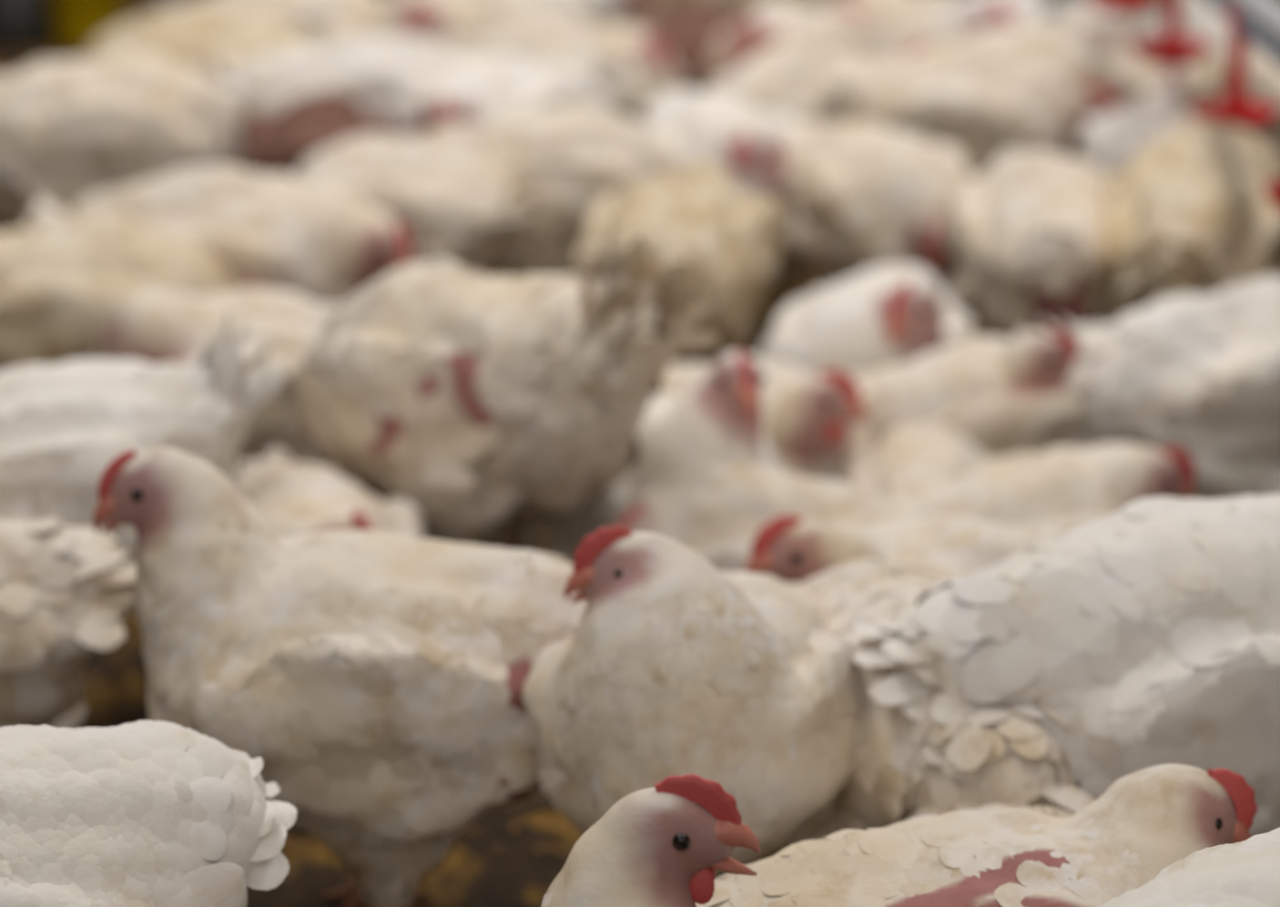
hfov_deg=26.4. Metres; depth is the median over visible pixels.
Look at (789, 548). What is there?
chicken
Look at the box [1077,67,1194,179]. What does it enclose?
chicken
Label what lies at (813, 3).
chicken
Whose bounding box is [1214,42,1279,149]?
chicken
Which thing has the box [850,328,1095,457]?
chicken
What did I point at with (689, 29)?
chicken
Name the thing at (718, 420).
chicken
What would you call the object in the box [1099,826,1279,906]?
chicken
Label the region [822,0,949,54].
chicken
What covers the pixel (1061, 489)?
chicken
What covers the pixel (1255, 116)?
cup
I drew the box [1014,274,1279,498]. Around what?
chicken
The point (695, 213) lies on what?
chicken
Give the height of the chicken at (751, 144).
0.284 m
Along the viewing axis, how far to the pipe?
3.56 m
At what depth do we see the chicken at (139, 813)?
1.78 m
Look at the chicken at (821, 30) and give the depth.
4.85 m
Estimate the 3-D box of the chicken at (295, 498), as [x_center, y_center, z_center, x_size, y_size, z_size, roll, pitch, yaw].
[-0.337,0.118,2.736,0.236,0.232,0.401,-5,20,-14]
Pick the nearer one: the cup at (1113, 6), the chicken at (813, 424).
the chicken at (813, 424)
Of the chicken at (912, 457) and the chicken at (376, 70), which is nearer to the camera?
the chicken at (912, 457)
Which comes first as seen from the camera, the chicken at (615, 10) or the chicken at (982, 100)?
the chicken at (982, 100)
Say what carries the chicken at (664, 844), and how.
on the floor
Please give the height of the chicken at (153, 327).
0.296 m
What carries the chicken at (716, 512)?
on the floor
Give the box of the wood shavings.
[0,0,1160,902]
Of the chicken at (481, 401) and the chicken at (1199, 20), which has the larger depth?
the chicken at (1199, 20)
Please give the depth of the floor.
2.48 m
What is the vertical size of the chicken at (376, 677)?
0.422 m
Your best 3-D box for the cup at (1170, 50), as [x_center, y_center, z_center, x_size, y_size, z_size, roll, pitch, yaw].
[0.822,-0.684,4.208,0.124,0.178,0.124,0,19,0]
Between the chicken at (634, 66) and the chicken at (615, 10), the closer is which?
the chicken at (634, 66)
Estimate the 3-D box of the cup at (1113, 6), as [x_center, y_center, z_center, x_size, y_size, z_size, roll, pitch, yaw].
[0.822,-0.838,4.652,0.124,0.178,0.124,0,19,0]
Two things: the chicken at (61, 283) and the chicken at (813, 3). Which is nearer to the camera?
the chicken at (61, 283)
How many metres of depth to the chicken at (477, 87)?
4.35 m
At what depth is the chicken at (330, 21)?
5.12 m
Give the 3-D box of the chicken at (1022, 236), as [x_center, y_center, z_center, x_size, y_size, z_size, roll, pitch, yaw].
[0.559,-0.277,3.808,0.284,0.284,0.498,1,19,4]
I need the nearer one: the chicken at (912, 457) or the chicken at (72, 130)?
the chicken at (912, 457)
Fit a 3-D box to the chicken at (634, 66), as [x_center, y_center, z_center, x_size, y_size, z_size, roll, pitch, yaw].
[-0.142,-0.625,4.821,0.438,0.281,0.266,2,19,5]
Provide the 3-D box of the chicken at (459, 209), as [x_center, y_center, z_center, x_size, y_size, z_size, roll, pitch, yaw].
[-0.350,-0.321,3.945,0.450,0.280,0.237,5,20,14]
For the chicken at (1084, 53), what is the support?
on the floor
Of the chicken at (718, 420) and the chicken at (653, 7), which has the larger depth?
the chicken at (653, 7)
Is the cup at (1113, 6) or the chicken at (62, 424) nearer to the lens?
the chicken at (62, 424)
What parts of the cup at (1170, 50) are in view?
arm, stem, arm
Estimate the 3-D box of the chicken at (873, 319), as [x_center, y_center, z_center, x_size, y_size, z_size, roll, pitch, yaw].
[0.309,-0.134,3.425,0.273,0.267,0.420,10,22,28]
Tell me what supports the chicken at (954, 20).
on the floor
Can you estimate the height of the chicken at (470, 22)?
0.287 m
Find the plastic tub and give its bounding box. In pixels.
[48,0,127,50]
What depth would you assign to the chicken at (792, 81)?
4.45 m
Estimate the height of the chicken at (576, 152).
0.299 m
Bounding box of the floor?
[0,0,1279,906]
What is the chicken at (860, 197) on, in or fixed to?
on the floor
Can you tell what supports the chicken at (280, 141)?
on the floor
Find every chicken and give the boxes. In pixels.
[0,51,246,225]
[0,212,260,370]
[0,313,284,726]
[0,509,135,728]
[0,720,296,906]
[25,164,417,304]
[81,9,357,116]
[91,446,587,906]
[95,287,338,477]
[144,0,384,44]
[207,34,460,115]
[236,446,425,538]
[238,89,396,176]
[291,234,719,549]
[293,132,548,271]
[366,0,607,50]
[392,50,612,136]
[397,101,679,274]
[446,21,685,121]
[521,525,862,878]
[539,348,784,564]
[541,773,760,906]
[550,0,645,23]
[573,160,787,364]
[609,463,956,571]
[620,0,770,25]
[635,0,751,92]
[638,88,802,241]
[661,355,876,480]
[695,763,1257,906]
[703,0,896,88]
[703,43,905,123]
[742,514,1061,583]
[760,262,975,375]
[781,116,969,285]
[788,0,831,7]
[800,557,1095,834]
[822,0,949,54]
[832,39,1119,177]
[841,421,997,499]
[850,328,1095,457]
[851,493,1279,835]
[896,442,1197,533]
[904,20,1229,160]
[932,0,1141,45]
[939,148,1107,339]
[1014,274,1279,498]
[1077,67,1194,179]
[1097,118,1279,324]
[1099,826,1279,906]
[1139,0,1252,61]
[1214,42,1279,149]
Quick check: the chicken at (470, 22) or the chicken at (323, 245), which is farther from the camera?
the chicken at (470, 22)
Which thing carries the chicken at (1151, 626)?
on the floor
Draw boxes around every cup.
[1088,0,1153,14]
[1130,0,1211,68]
[1189,99,1279,131]
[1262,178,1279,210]
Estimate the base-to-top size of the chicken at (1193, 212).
0.340 m
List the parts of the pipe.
support rail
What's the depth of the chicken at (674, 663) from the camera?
2.04 m
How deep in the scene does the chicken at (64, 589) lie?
2.31 m
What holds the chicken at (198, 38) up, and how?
on the floor
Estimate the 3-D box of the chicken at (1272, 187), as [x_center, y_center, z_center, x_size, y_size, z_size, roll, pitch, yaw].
[0.822,-0.372,3.311,0.124,0.178,0.124,0,19,0]
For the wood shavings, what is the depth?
2.48 m
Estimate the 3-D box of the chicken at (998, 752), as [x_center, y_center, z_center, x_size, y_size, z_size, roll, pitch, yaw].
[0.225,0.256,2.266,0.256,0.295,0.513,-5,20,-13]
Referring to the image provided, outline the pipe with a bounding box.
[1204,0,1279,66]
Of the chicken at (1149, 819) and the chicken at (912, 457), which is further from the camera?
the chicken at (912, 457)
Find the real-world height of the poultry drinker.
0.178 m

